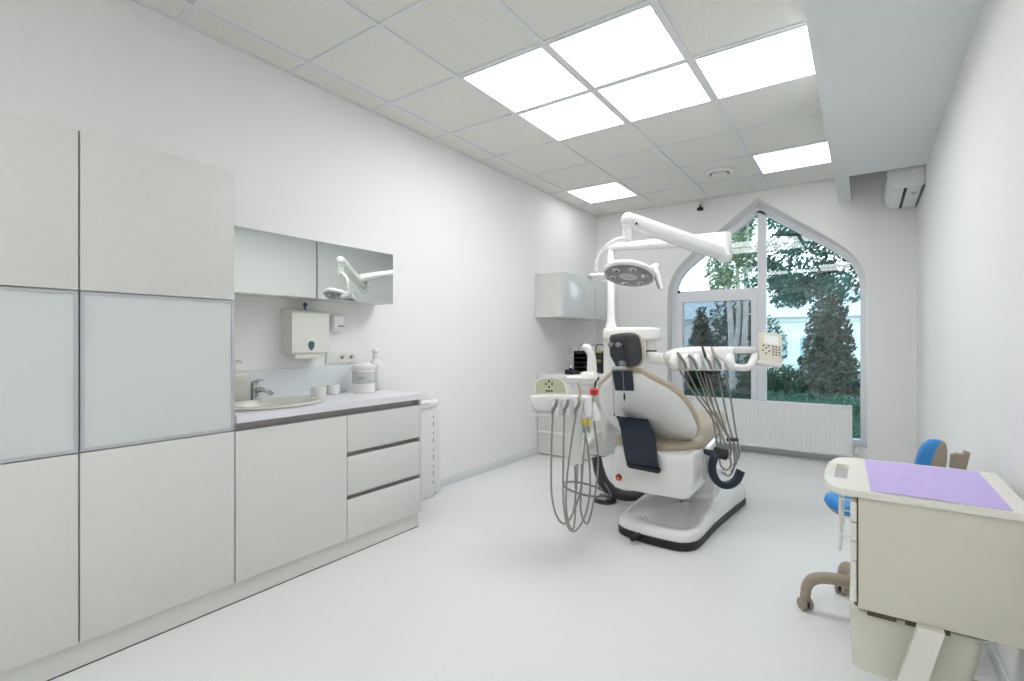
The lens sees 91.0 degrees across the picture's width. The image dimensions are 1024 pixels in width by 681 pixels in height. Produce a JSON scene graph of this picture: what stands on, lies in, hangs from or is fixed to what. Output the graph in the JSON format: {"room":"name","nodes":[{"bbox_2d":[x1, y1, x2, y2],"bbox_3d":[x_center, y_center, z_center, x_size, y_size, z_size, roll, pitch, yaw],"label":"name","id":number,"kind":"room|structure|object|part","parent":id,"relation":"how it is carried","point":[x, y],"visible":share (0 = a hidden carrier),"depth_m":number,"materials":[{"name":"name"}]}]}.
{"room":"dental clinic","nodes":[
{"label":"dental clinic","id":0,"kind":"room"},
{"bbox_2d":[0,0,595,479],"bbox_3d":[-1.175,-0.265,3.339,0.150,2.900,8.230,0,0,35],"label":"wall","id":1,"kind":"structure","parent":0,"point":[467,240],"depth_m":3.38,"materials":[{"name":"paint"}]},
{"bbox_2d":[234,226,315,299],"bbox_3d":[-1.391,-0.413,2.733,0.187,0.337,0.616,0,0,35],"label":"upper cabinet","id":2,"kind":"object","parent":1,"relation":"attached to","point":[266,264],"visible":0.56,"depth_m":2.72,"materials":[{"name":"laminate"}]},
{"bbox_2d":[240,365,351,398],"bbox_3d":[-1.355,0.249,2.944,0.006,0.168,1.004,0,0,35],"label":"backsplash","id":3,"kind":"structure","parent":1,"relation":"attached to","point":[286,382],"depth_m":3.04,"materials":[{"name":"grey glass"}]},
{"bbox_2d":[281,303,328,358],"bbox_3d":[-1.236,-0.061,3.019,0.115,0.336,0.245,0,0,35],"label":"dispenser","id":4,"kind":"object","parent":1,"relation":"attached to","point":[304,333],"visible":1,"depth_m":2.96,"materials":[{"name":"white plastic"}]},
{"bbox_2d":[330,315,343,331],"bbox_3d":[-1.124,-0.106,3.230,0.058,0.107,0.080,0,0,35],"label":"air freshener","id":5,"kind":"object","parent":1,"relation":"attached to","point":[336,322],"visible":1,"depth_m":3.21,"materials":[{"name":"white plastic"}]},
{"bbox_2d":[326,351,355,363],"bbox_3d":[-1.113,0.110,3.283,0.016,0.080,0.230,0,0,35],"label":"power outlet","id":6,"kind":"object","parent":1,"relation":"attached to","point":[333,357],"visible":0.99,"depth_m":3.27,"materials":[{"name":"white plastic"}]},
{"bbox_2d":[338,353,345,361],"bbox_3d":[-1.108,0.110,3.281,0.006,0.059,0.059,0,0,35],"label":"socket","id":7,"kind":"object","parent":6,"relation":"attached to","point":[341,356],"depth_m":3.28,"materials":[{"name":"white plastic"}]},
{"bbox_2d":[347,353,354,361],"bbox_3d":[-1.067,0.110,3.339,0.006,0.059,0.059,0,0,35],"label":"socket","id":8,"kind":"object","parent":6,"relation":"attached to","point":[350,356],"depth_m":3.34,"materials":[{"name":"white plastic"}]},
{"bbox_2d":[300,241,392,304],"bbox_3d":[-1.048,-0.413,3.226,0.187,0.337,0.580,0,0,35],"label":"upper cabinet","id":9,"kind":"object","parent":1,"relation":"attached to","point":[344,274],"visible":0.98,"depth_m":3.15,"materials":[{"name":"glass"}]},
{"bbox_2d":[440,448,538,487],"bbox_3d":[0.056,1.154,4.961,0.012,0.062,3.560,0,0,35],"label":"baseboard","id":10,"kind":"structure","parent":1,"relation":"attached to","point":[470,473],"depth_m":4.53,"materials":[{"name":"plastic"}]},
{"bbox_2d":[535,272,606,320],"bbox_3d":[0.717,-0.465,5.628,0.331,0.450,1.190,0,0,35],"label":"upper cabinet","id":11,"kind":"object","parent":1,"relation":"attached to","point":[558,295],"visible":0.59,"depth_m":5.22,"materials":[{"name":"laminate"}]},
{"bbox_3d":[0.712,-0.465,5.345,0.017,0.450,0.720,0,0,35],"label":"door","id":12,"kind":"part","parent":11,"relation":"part of","materials":[{"name":"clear glass"}]},
{"bbox_3d":[1.053,-0.465,5.834,0.017,0.450,0.467,0,0,35],"label":"door","id":13,"kind":"part","parent":11,"relation":"part of","materials":[{"name":"clear glass"}]},
{"bbox_2d":[130,0,886,215],"bbox_3d":[0.155,-1.649,2.319,3.200,0.132,7.780,0,0,35],"label":"ceiling","id":14,"kind":"structure","parent":0,"point":[404,63],"depth_m":3.08,"materials":[{"name":"tile"}]},
{"bbox_2d":[461,46,589,112],"bbox_3d":[0.092,-1.585,3.101,0.576,0.008,0.576,0,0,35],"label":"led panel","id":15,"kind":"object","parent":14,"relation":"attached to","point":[533,78],"visible":1,"depth_m":3.06,"materials":[{"name":"plastic"}]},
{"bbox_2d":[517,91,626,140],"bbox_3d":[0.435,-1.585,3.593,0.576,0.008,0.576,0,0,35],"label":"led panel","id":16,"kind":"object","parent":14,"relation":"attached to","point":[585,113],"visible":1,"depth_m":3.57,"materials":[{"name":"plastic"}]},
{"bbox_2d":[566,182,637,203],"bbox_3d":[0.974,-1.585,5.412,0.576,0.008,0.576,0,0,35],"label":"led panel","id":17,"kind":"object","parent":14,"relation":"attached to","point":[614,190],"visible":1,"depth_m":5.38,"materials":[{"name":"plastic"}]},
{"bbox_2d":[546,3,686,88],"bbox_3d":[0.584,-1.585,2.757,0.576,0.008,0.576,0,0,35],"label":"led panel","id":18,"kind":"object","parent":14,"relation":"attached to","point":[637,41],"visible":1,"depth_m":2.72,"materials":[{"name":"plastic"}]},
{"bbox_2d":[595,61,712,121],"bbox_3d":[0.927,-1.585,3.249,0.576,0.008,0.576,0,0,35],"label":"led panel","id":19,"kind":"object","parent":14,"relation":"attached to","point":[675,87],"visible":1,"depth_m":3.22,"materials":[{"name":"plastic"}]},
{"bbox_2d":[705,167,733,177],"bbox_3d":[1.952,-1.568,4.735,0.260,0.034,0.260,0,0,35],"label":"ceiling vent","id":20,"kind":"object","parent":14,"relation":"in","point":[724,171],"visible":1,"depth_m":4.69,"materials":[{"name":"white plastic"}]},
{"bbox_2d":[693,24,814,99],"bbox_3d":[1.419,-1.585,2.906,0.576,0.008,0.576,0,0,35],"label":"led panel","id":21,"kind":"object","parent":14,"relation":"attached to","point":[784,56],"visible":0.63,"depth_m":2.88,"materials":[{"name":"plastic"}]},
{"bbox_2d":[751,141,830,173],"bbox_3d":[2.450,-1.585,4.382,0.576,0.008,0.576,0,0,35],"label":"led panel","id":22,"kind":"object","parent":14,"relation":"attached to","point":[816,153],"visible":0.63,"depth_m":4.37,"materials":[{"name":"plastic"}]},
{"bbox_2d":[802,0,985,201],"bbox_3d":[1.221,-1.472,1.574,0.600,0.234,7.780,0,0,35],"label":"soffit","id":23,"kind":"structure","parent":14,"relation":"attached to","point":[887,72],"depth_m":2.54,"materials":[{"name":"paint"}]},
{"bbox_2d":[50,448,998,680],"bbox_3d":[0.198,1.245,2.380,3.500,0.120,8.230,0,0,35],"label":"floor","id":24,"kind":"structure","parent":0,"point":[489,584],"depth_m":2.26,"materials":[{"name":"plastic"}]},
{"bbox_2d":[0,108,77,672],"bbox_3d":[-1.909,0.165,1.719,0.498,1.840,0.543,0,0,35],"label":"tall cabinet","id":25,"kind":"object","parent":24,"relation":"on","point":[39,157],"visible":1,"depth_m":1.71,"materials":[{"name":"laminate"}]},
{"bbox_3d":[-1.712,0.112,1.581,0.011,0.552,0.516,0,0,35],"label":"frosted pane","id":26,"kind":"part","parent":25,"relation":"part of","materials":[{"name":"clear glass"}]},
{"bbox_3d":[-1.712,-0.468,1.581,0.018,0.574,0.540,0,0,35],"label":"door","id":27,"kind":"part","parent":25,"relation":"part of","materials":[{"name":"laminate"}]},
{"bbox_3d":[-1.712,0.744,1.581,0.018,0.678,0.540,0,0,35],"label":"door","id":28,"kind":"part","parent":25,"relation":"part of","materials":[{"name":"laminate"}]},
{"bbox_3d":[-1.712,0.112,1.581,0.018,0.576,0.540,0,0,35],"label":"glass door","id":29,"kind":"part","parent":25,"relation":"part of","materials":[{"name":"glass"}]},
{"bbox_2d":[77,130,234,641],"bbox_3d":[-1.597,0.165,2.166,0.498,1.840,0.542,0,0,35],"label":"tall cabinet","id":30,"kind":"object","parent":24,"relation":"on","point":[156,305],"visible":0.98,"depth_m":1.99,"materials":[{"name":"laminate"}]},
{"bbox_3d":[-1.400,-0.468,2.029,0.018,0.574,0.539,0,0,35],"label":"door","id":31,"kind":"part","parent":30,"relation":"part of","materials":[{"name":"laminate"}]},
{"bbox_3d":[-1.400,0.744,2.029,0.018,0.678,0.539,0,0,35],"label":"door","id":32,"kind":"part","parent":30,"relation":"part of","materials":[{"name":"laminate"}]},
{"bbox_3d":[-1.400,0.112,2.029,0.018,0.576,0.539,0,0,35],"label":"glass door","id":33,"kind":"part","parent":30,"relation":"part of","materials":[{"name":"glass"}]},
{"bbox_3d":[-1.399,0.112,2.028,0.011,0.552,0.515,0,0,35],"label":"frosted pane","id":34,"kind":"part","parent":30,"relation":"part of","materials":[{"name":"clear glass"}]},
{"bbox_2d":[0,512,417,680],"bbox_3d":[-1.247,1.135,2.292,0.022,0.099,2.240,0,0,35],"label":"plinth","id":35,"kind":"object","parent":24,"relation":"on","point":[49,667],"visible":0.89,"depth_m":2.11,"materials":[{"name":"laminate"}]},
{"bbox_2d":[233,409,346,581],"bbox_3d":[-1.270,0.728,2.634,0.498,0.715,0.594,0,0,35],"label":"base cabinet","id":36,"kind":"object","parent":24,"relation":"on","point":[290,473],"visible":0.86,"depth_m":2.45,"materials":[{"name":"laminate"}]},
{"bbox_2d":[235,389,426,422],"bbox_3d":[-1.095,0.352,2.872,0.514,0.035,1.184,0,0,35],"label":"countertop","id":37,"kind":"structure","parent":36,"relation":"on","point":[345,399],"depth_m":2.76,"materials":[{"name":"stone"}]},
{"bbox_2d":[235,360,249,400],"bbox_3d":[-1.472,0.219,2.692,0.084,0.229,0.130,0,0,35],"label":"soap dispenser","id":38,"kind":"object","parent":37,"relation":"on","point":[242,380],"visible":0.6,"depth_m":2.69,"materials":[{"name":"plastic"}]},
{"bbox_2d":[235,373,249,400],"bbox_3d":[-1.482,0.255,2.699,0.060,0.159,0.130,0,0,35],"label":"bottle","id":39,"kind":"object","parent":38,"relation":"attached to","point":[242,380],"depth_m":2.70,"materials":[{"name":"plastic"}]},
{"bbox_2d":[250,378,273,399],"bbox_3d":[-1.367,0.270,2.752,0.164,0.129,0.051,0,0,26],"label":"faucet","id":40,"kind":"object","parent":37,"relation":"on","point":[255,389],"visible":0.94,"depth_m":2.75,"materials":[{"name":"silver metal"}]},
{"bbox_2d":[250,382,259,399],"bbox_3d":[-1.418,0.282,2.777,0.052,0.103,0.052,0,0,35],"label":"tap","id":41,"kind":"object","parent":40,"relation":"attached to","point":[254,385],"depth_m":2.76,"materials":[{"name":"silver metal"}]},
{"bbox_3d":[-1.399,0.221,2.766,0.075,0.032,0.030,0,0,29],"label":"lever","id":42,"kind":"part","parent":40,"relation":"part of","materials":[{"name":"silver metal"}]},
{"bbox_3d":[-1.352,0.276,2.745,0.130,0.044,0.032,0,0,24],"label":"spout","id":43,"kind":"part","parent":40,"relation":"part of","materials":[{"name":"silver metal"}]},
{"bbox_2d":[235,397,323,410],"bbox_3d":[-1.252,0.395,2.618,0.394,0.150,0.554,0,0,35],"label":"sink","id":44,"kind":"object","parent":37,"relation":"in","point":[281,402],"visible":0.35,"depth_m":2.70,"materials":[{"name":"ceramic"}]},
{"bbox_2d":[311,386,325,396],"bbox_3d":[-1.149,0.303,2.992,0.086,0.062,0.086,0,0,35],"label":"cup","id":45,"kind":"object","parent":37,"relation":"on","point":[316,391],"visible":0.98,"depth_m":2.96,"materials":[{"name":"ceramic"}]},
{"bbox_2d":[325,384,339,394],"bbox_3d":[-1.109,0.303,3.110,0.086,0.062,0.086,0,0,35],"label":"cup","id":46,"kind":"object","parent":37,"relation":"on","point":[331,389],"visible":0.95,"depth_m":3.08,"materials":[{"name":"ceramic"}]},
{"bbox_2d":[351,362,375,392],"bbox_3d":[-0.957,0.236,3.241,0.154,0.196,0.154,0,0,35],"label":"canister","id":47,"kind":"object","parent":37,"relation":"on","point":[363,373],"visible":1,"depth_m":3.18,"materials":[{"name":"white plastic"}]},
{"bbox_3d":[-0.957,0.161,3.241,0.154,0.046,0.154,0,0,35],"label":"lid","id":48,"kind":"part","parent":47,"relation":"part of","materials":[{"name":"white plastic"}]},
{"bbox_2d":[370,349,382,389],"bbox_3d":[-0.925,0.194,3.409,0.100,0.280,0.098,0,0,35],"label":"bottle","id":49,"kind":"object","parent":37,"relation":"on","point":[375,360],"visible":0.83,"depth_m":3.38,"materials":[{"name":"white plastic"}]},
{"bbox_2d":[344,399,420,538],"bbox_3d":[-0.939,0.728,3.107,0.498,0.715,0.560,0,0,35],"label":"drawers","id":50,"kind":"object","parent":24,"relation":"on","point":[384,440],"visible":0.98,"depth_m":2.95,"materials":[{"name":"laminate"}]},
{"bbox_3d":[-0.747,0.509,2.964,0.018,0.201,0.542,0,0,35],"label":"drawer","id":51,"kind":"part","parent":50,"relation":"part of","materials":[{"name":"laminate"}]},
{"bbox_3d":[-0.747,0.740,2.964,0.018,0.208,0.542,0,0,35],"label":"drawer","id":52,"kind":"part","parent":50,"relation":"part of","materials":[{"name":"laminate"}]},
{"bbox_3d":[-0.747,0.977,2.964,0.018,0.213,0.542,0,0,35],"label":"drawer","id":53,"kind":"part","parent":50,"relation":"part of","materials":[{"name":"laminate"}]},
{"bbox_2d":[421,398,439,500],"bbox_3d":[-0.695,0.815,3.753,0.136,0.740,0.440,0,0,35],"label":"radiator","id":54,"kind":"object","parent":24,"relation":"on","point":[430,415],"visible":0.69,"depth_m":3.79,"materials":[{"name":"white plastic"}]},
{"bbox_3d":[-0.715,0.477,3.725,0.134,0.065,0.370,0,0,35],"label":"lid","id":55,"kind":"part","parent":54,"relation":"part of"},
{"bbox_2d":[536,371,603,460],"bbox_3d":[0.893,0.767,5.627,0.619,0.835,1.350,0,0,35],"label":"drawer unit","id":56,"kind":"object","parent":24,"relation":"on","point":[544,422],"visible":0.15,"depth_m":5.16,"materials":[{"name":"laminate"}]},
{"bbox_3d":[0.498,0.797,5.090,0.561,0.325,0.014,0,0,35],"label":"ribbed panel","id":57,"kind":"part","parent":56,"relation":"part of","materials":[{"name":"plastic"}]},
{"bbox_2d":[565,365,579,374],"bbox_3d":[0.625,0.303,5.210,0.100,0.091,0.140,0,0,35],"label":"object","id":58,"kind":"object","parent":56,"relation":"on","point":[570,371],"visible":0.99,"depth_m":5.18,"materials":[{"name":"black plastic"}]},
{"bbox_2d":[574,344,603,373],"bbox_3d":[0.869,0.192,5.488,0.342,0.315,0.205,0,0,35],"label":"rack","id":59,"kind":"object","parent":56,"relation":"on","point":[580,357],"visible":0.58,"depth_m":5.47,"materials":[{"name":"black plastic"}]},
{"bbox_2d":[564,481,616,504],"bbox_3d":[0.591,1.099,3.783,0.434,0.173,0.326,0,0,35],"label":"foot pedal","id":60,"kind":"object","parent":24,"relation":"on","point":[603,499],"visible":0.8,"depth_m":3.67,"materials":[{"name":"grey plastic"}]},
{"bbox_2d":[592,332,745,550],"bbox_3d":[1.136,0.568,3.563,1.107,1.233,1.515,0,0,5],"label":"dental chair","id":61,"kind":"object","parent":24,"relation":"on","point":[666,453],"visible":0.99,"depth_m":3.05,"materials":[{"name":"white plastic"}]},
{"bbox_2d":[589,377,599,395],"bbox_3d":[0.519,0.282,3.078,0.084,0.114,0.057,0,0,-33],"label":"ball","id":62,"kind":"object","parent":61,"relation":"hanging from","point":[594,391],"visible":1,"depth_m":3.06,"materials":[{"name":"red plastic"}]},
{"bbox_2d":[564,327,667,489],"bbox_3d":[0.843,0.520,3.681,0.784,1.244,0.773,0,0,35],"label":"dental spittoon unit","id":63,"kind":"object","parent":61,"relation":"attached to","point":[606,444],"visible":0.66,"depth_m":3.76,"materials":[{"name":"white plastic"}]},
{"bbox_2d":[528,376,600,532],"bbox_3d":[0.506,0.641,3.281,0.398,0.868,1.353,0,0,26],"label":"console","id":64,"kind":"object","parent":63,"relation":"attached to","point":[550,396],"visible":1,"depth_m":2.81,"materials":[{"name":"white plastic"}]},
{"bbox_2d":[528,411,551,415],"bbox_3d":[0.169,0.413,2.854,0.150,0.016,0.100,0,0,0],"label":"shelf","id":65,"kind":"object","parent":64,"relation":"attached to","point":[531,413],"depth_m":2.81,"materials":[{"name":"white plastic"}]},
{"bbox_3d":[0.222,0.260,2.897,0.200,0.106,0.054,0,0,0],"label":"badge panel","id":66,"kind":"part","parent":64,"relation":"part of","materials":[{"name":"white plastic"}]},
{"bbox_2d":[564,375,603,390],"bbox_3d":[0.517,0.308,3.615,0.292,0.103,0.292,0,0,35],"label":"bowl","id":67,"kind":"object","parent":63,"relation":"on","point":[586,382],"depth_m":3.52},
{"bbox_3d":[1.056,0.045,3.812,0.079,0.120,0.078,0,0,35],"label":"swivel post","id":68,"kind":"part","parent":63,"relation":"part of","materials":[{"name":"white plastic"}]},
{"bbox_3d":[1.080,0.130,3.632,0.070,0.090,0.425,0,0,-8],"label":"tray arm","id":69,"kind":"part","parent":63,"relation":"part of","materials":[{"name":"white plastic"}]},
{"bbox_2d":[589,212,732,327],"bbox_3d":[0.888,-0.442,3.326,0.931,0.699,0.857,0,0,35],"label":"lamp","id":70,"kind":"object","parent":63,"relation":"on","point":[716,245],"visible":1,"depth_m":3.18,"materials":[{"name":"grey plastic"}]},
{"bbox_3d":[0.612,-0.537,3.138,0.210,0.210,0.031,0,0,22],"label":"yoke arm","id":71,"kind":"part","parent":70,"relation":"part of"},
{"bbox_3d":[0.871,-0.387,3.056,0.068,0.180,0.129,0,0,3],"label":"grip handle","id":72,"kind":"part","parent":70,"relation":"part of","materials":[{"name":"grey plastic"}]},
{"bbox_3d":[1.075,-0.694,3.627,0.874,0.105,0.087,0,0,37],"label":"horizontal arm","id":73,"kind":"part","parent":70,"relation":"part of"},
{"bbox_3d":[1.053,-0.661,3.229,0.755,0.243,0.085,0,0,-20],"label":"spring arm","id":74,"kind":"part","parent":70,"relation":"part of"},
{"bbox_2d":[663,332,781,476],"bbox_3d":[1.413,0.424,3.358,0.788,0.967,0.283,0,0,0],"label":"console","id":75,"kind":"object","parent":63,"relation":"attached to","point":[769,354],"visible":1,"depth_m":3.32,"materials":[{"name":"grey plastic"}]},
{"bbox_2d":[663,346,733,370],"bbox_3d":[1.247,0.120,3.386,0.450,0.160,0.228,0,0,0],"label":"tray","id":76,"kind":"object","parent":75,"relation":"on","point":[698,358],"depth_m":3.26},
{"bbox_3d":[1.457,0.062,3.394,0.340,0.045,0.170,0,0,0],"label":"plate","id":77,"kind":"part","parent":75,"relation":"part of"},
{"bbox_2d":[734,353,751,354],"bbox_3d":[1.542,0.085,3.374,0.090,0.020,0.100,0,0,0],"label":"handle","id":78,"kind":"object","parent":75,"relation":"on","point":[734,353],"depth_m":3.33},
{"bbox_3d":[0.808,1.016,3.677,0.470,0.301,0.109,0,0,26],"label":"support arm","id":79,"kind":"part","parent":61,"relation":"part of","materials":[{"name":"grey plastic"}]},
{"bbox_3d":[0.608,0.291,2.883,0.099,0.284,0.056,0,0,35],"label":"hanging cord","id":80,"kind":"part","parent":61,"relation":"part of","materials":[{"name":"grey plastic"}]},
{"bbox_3d":[0.624,0.159,2.913,0.076,0.026,0.051,0,0,38],"label":"slide plate","id":81,"kind":"part","parent":61,"relation":"part of","materials":[{"name":"metal"}]},
{"bbox_2d":[598,368,699,436],"bbox_3d":[0.830,0.411,3.172,0.624,0.500,0.490,0,0,35],"label":"backrest cushion","id":82,"kind":"object","parent":61,"relation":"on","point":[652,406],"depth_m":3.04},
{"bbox_2d":[615,409,726,450],"bbox_3d":[1.214,0.646,3.665,0.537,0.141,1.381,0,0,35],"label":"seat cushion","id":83,"kind":"object","parent":61,"relation":"on","point":[703,439],"depth_m":3.19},
{"bbox_3d":[1.157,1.158,3.372,0.573,0.054,1.171,0,0,35],"label":"trim","id":84,"kind":"part","parent":61,"relation":"part of","materials":[{"name":"plastic"}]},
{"bbox_3d":[1.329,0.804,3.121,0.230,0.230,0.086,0,0,0],"label":"armrest","id":85,"kind":"part","parent":61,"relation":"part of","materials":[{"name":"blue plastic"}]},
{"bbox_2d":[797,439,970,609],"bbox_3d":[1.525,0.793,2.092,0.524,0.784,0.500,0,0,-27],"label":"stool","id":86,"kind":"object","parent":24,"relation":"on","point":[932,452],"visible":0.27,"depth_m":2.12,"materials":[{"name":"beige plastic"}]},
{"bbox_3d":[1.396,1.061,2.172,0.261,0.122,0.060,0,0,26],"label":"leg","id":87,"kind":"part","parent":86,"relation":"part of","materials":[{"name":"beige plastic"}]},
{"bbox_3d":[1.513,0.691,2.115,0.344,0.065,0.344,0,0,35],"label":"seat","id":88,"kind":"part","parent":86,"relation":"part of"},
{"bbox_3d":[1.531,1.061,2.244,0.060,0.122,0.261,0,0,8],"label":"leg","id":89,"kind":"part","parent":86,"relation":"part of","materials":[{"name":"beige plastic"}]},
{"bbox_3d":[1.697,0.516,2.059,0.095,0.231,0.074,0,0,35],"label":"backrest","id":90,"kind":"part","parent":86,"relation":"part of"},
{"bbox_3d":[1.792,0.510,2.017,0.065,0.140,0.040,0,0,35],"label":"tilt lever","id":91,"kind":"part","parent":86,"relation":"part of","materials":[{"name":"beige plastic"}]},
{"bbox_2d":[824,457,1023,680],"bbox_3d":[1.283,0.815,1.612,0.472,0.740,0.518,0,0,35],"label":"cart","id":92,"kind":"object","parent":24,"relation":"on","point":[939,567],"visible":0.96,"depth_m":1.40,"materials":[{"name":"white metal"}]},
{"bbox_3d":[1.129,0.580,1.700,0.034,0.056,0.289,0,0,35],"label":"handle","id":93,"kind":"part","parent":92,"relation":"part of","materials":[{"name":"white metal"}]},
{"bbox_3d":[1.129,0.638,1.700,0.034,0.056,0.289,0,0,35],"label":"handle","id":94,"kind":"part","parent":92,"relation":"part of","materials":[{"name":"white metal"}]},
{"bbox_3d":[1.129,0.522,1.700,0.034,0.056,0.289,0,0,35],"label":"handle","id":95,"kind":"part","parent":92,"relation":"part of","materials":[{"name":"white metal"}]},
{"bbox_3d":[1.154,0.514,1.695,0.016,0.060,0.456,0,0,35],"label":"drawer","id":96,"kind":"part","parent":92,"relation":"part of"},
{"bbox_3d":[1.154,0.575,1.695,0.016,0.055,0.456,0,0,35],"label":"drawer","id":97,"kind":"part","parent":92,"relation":"part of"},
{"bbox_3d":[1.154,0.632,1.695,0.016,0.055,0.456,0,0,35],"label":"drawer","id":98,"kind":"part","parent":92,"relation":"part of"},
{"bbox_3d":[1.154,0.723,1.695,0.016,0.120,0.456,0,0,35],"label":"drawer","id":99,"kind":"part","parent":92,"relation":"part of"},
{"bbox_3d":[1.099,0.812,1.495,0.070,0.026,0.010,0,0,35],"label":"bin rail","id":100,"kind":"part","parent":92,"relation":"part of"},
{"bbox_2d":[849,589,990,680],"bbox_3d":[1.271,0.914,1.601,0.325,0.186,0.356,0,0,35],"label":"storage bin","id":101,"kind":"object","parent":92,"relation":"hanging from","point":[879,646],"visible":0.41,"depth_m":1.49,"materials":[{"name":"plastic"}]},
{"bbox_3d":[1.181,0.975,1.385,0.290,0.351,0.030,0,0,35],"label":"leg","id":102,"kind":"part","parent":92,"relation":"part of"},
{"bbox_2d":[824,457,1023,521],"bbox_3d":[1.286,0.455,1.617,0.472,0.020,0.507,0,0,35],"label":"tray","id":103,"kind":"object","parent":92,"relation":"on","point":[856,484],"depth_m":1.46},
{"bbox_3d":[1.185,0.812,1.435,0.100,0.026,0.010,0,0,35],"label":"bin rail","id":104,"kind":"part","parent":92,"relation":"part of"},
{"bbox_2d":[864,459,1012,510],"bbox_3d":[1.310,0.441,1.593,0.316,0.006,0.477,0,0,35],"label":"napkin","id":105,"kind":"object","parent":92,"relation":"on","point":[967,487],"visible":1,"depth_m":1.55,"materials":[{"name":"purple paper"}]},
{"bbox_2d":[596,171,916,462],"bbox_3d":[2.468,-0.265,5.631,3.200,2.900,0.300,0,0,35],"label":"wall","id":106,"kind":"structure","parent":0,"point":[882,239],"depth_m":4.83,"materials":[{"name":"paint"}]},
{"bbox_2d":[697,200,703,210],"bbox_3d":[2.111,-1.510,5.626,0.076,0.129,0.118,0,0,35],"label":"sensor","id":107,"kind":"object","parent":106,"relation":"attached to","point":[700,203],"visible":1,"depth_m":5.61,"materials":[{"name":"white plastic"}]},
{"bbox_2d":[672,205,866,447],"bbox_3d":[2.680,-0.224,5.458,1.910,2.518,0.220,0,0,35],"label":"window","id":108,"kind":"structure","parent":106,"relation":"in","point":[757,294],"depth_m":5.49,"materials":[{"name":"white plastic"}]},
{"bbox_3d":[2.332,0.237,5.772,0.888,1.515,0.085,0,0,35],"label":"sash","id":109,"kind":"part","parent":108,"relation":"part of","materials":[{"name":"white plastic"}]},
{"bbox_3d":[2.660,1.028,5.430,1.910,0.015,0.150,0,0,35],"label":"sill","id":110,"kind":"part","parent":108,"relation":"part of","materials":[{"name":"white plastic"}]},
{"bbox_2d":[686,395,857,457],"bbox_3d":[2.418,0.903,5.400,2.143,0.564,0.134,0,0,35],"label":"radiator","id":111,"kind":"object","parent":106,"relation":"attached to","point":[819,428],"visible":0.56,"depth_m":5.07,"materials":[{"name":"white metal"}]},
{"bbox_2d":[686,395,851,405],"bbox_3d":[2.387,0.625,5.397,2.095,0.007,0.069,0,0,35],"label":"grille","id":112,"kind":"object","parent":111,"relation":"attached to","point":[754,401],"depth_m":5.20,"materials":[{"name":"white metal"}]},
{"bbox_2d":[717,442,913,463],"bbox_3d":[2.379,1.154,5.503,3.176,0.062,0.012,0,0,35],"label":"baseboard","id":113,"kind":"structure","parent":106,"relation":"attached to","point":[742,447],"depth_m":5.17,"materials":[{"name":"plastic"}]},
{"bbox_2d":[917,0,1023,680],"bbox_3d":[1.572,-0.265,1.421,0.150,2.900,8.230,0,0,35],"label":"wall","id":114,"kind":"structure","parent":0,"point":[970,206],"depth_m":2.15,"materials":[{"name":"paint"}]},
{"bbox_2d":[884,164,924,208],"bbox_3d":[3.351,-1.313,4.314,0.240,0.204,0.770,0,0,35],"label":"air conditioner","id":115,"kind":"object","parent":114,"relation":"attached to","point":[904,187],"visible":0.98,"depth_m":4.05,"materials":[{"name":"white plastic"}]},
{"bbox_2d":[985,641,1009,680],"bbox_3d":[1.462,1.154,1.406,0.012,0.062,7.780,0,0,35],"label":"baseboard","id":116,"kind":"structure","parent":114,"relation":"attached to","point":[1001,672],"depth_m":1.78,"materials":[{"name":"plastic"}]},
{"label":"outside","id":117,"kind":"structure","parent":0,"visible":0},
{"bbox_2d":[722,377,859,394],"bbox_3d":[19.365,1.835,45.204,100.000,0.200,83.700,0,0,35],"label":"ground","id":118,"kind":"structure","parent":117,"point":[724,381],"depth_m":20.54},
{"bbox_2d":[684,306,726,391],"bbox_3d":[5.278,0.444,14.005,1.463,2.831,1.485,0,0,-43],"label":"conifer tree","id":119,"kind":"object","parent":118,"relation":"on","point":[701,337],"visible":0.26,"depth_m":13.83,"materials":[{"name":"green plant"}]},
{"bbox_2d":[703,217,756,393],"bbox_3d":[6.955,-2.866,15.828,1.834,9.325,2.103,0,0,21],"label":"poplar tree","id":120,"kind":"object","parent":118,"relation":"on","point":[741,248],"visible":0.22,"depth_m":15.65,"materials":[{"name":"green plant"}]},
{"bbox_2d":[705,300,787,378],"bbox_3d":[7.895,0.125,17.060,2.714,3.320,1.707,0,0,35],"label":"broadleaf tree","id":121,"kind":"object","parent":118,"relation":"on","point":[724,325],"visible":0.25,"depth_m":17.03,"materials":[{"name":"green plant"}]},
{"bbox_2d":[735,357,805,396],"bbox_3d":[6.550,1.099,12.752,1.687,1.373,0.864,0,0,35],"label":"shrub","id":122,"kind":"object","parent":118,"relation":"on","point":[776,382],"visible":0.48,"depth_m":12.54,"materials":[{"name":"green plant"}]},
{"bbox_2d":[684,386,859,438],"bbox_3d":[2.982,1.324,9.948,11.548,0.878,0.730,0,0,35],"label":"hedge","id":123,"kind":"object","parent":118,"relation":"on","point":[802,397],"visible":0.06,"depth_m":8.43,"materials":[{"name":"green plant"}]},
{"bbox_2d":[684,291,866,379],"bbox_3d":[12.871,-0.290,25.772,11.200,4.050,7.600,0,0,35],"label":"house","id":124,"kind":"structure","parent":118,"relation":"on","point":[792,321],"depth_m":22.08,"materials":[{"name":"white paint"}]},
{"bbox_2d":[742,217,866,309],"bbox_3d":[6.301,-1.211,9.285,3.750,6.004,2.080,0,0,35],"label":"broadleaf tree","id":125,"kind":"object","parent":118,"relation":"on","point":[791,287],"visible":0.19,"depth_m":9.42,"materials":[{"name":"green plant"}]},
{"bbox_2d":[789,250,859,400],"bbox_3d":[6.877,-0.054,10.956,1.619,4.016,1.646,0,0,35],"label":"conifer tree","id":126,"kind":"object","parent":118,"relation":"on","point":[829,368],"visible":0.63,"depth_m":10.71,"materials":[{"name":"green plant"}]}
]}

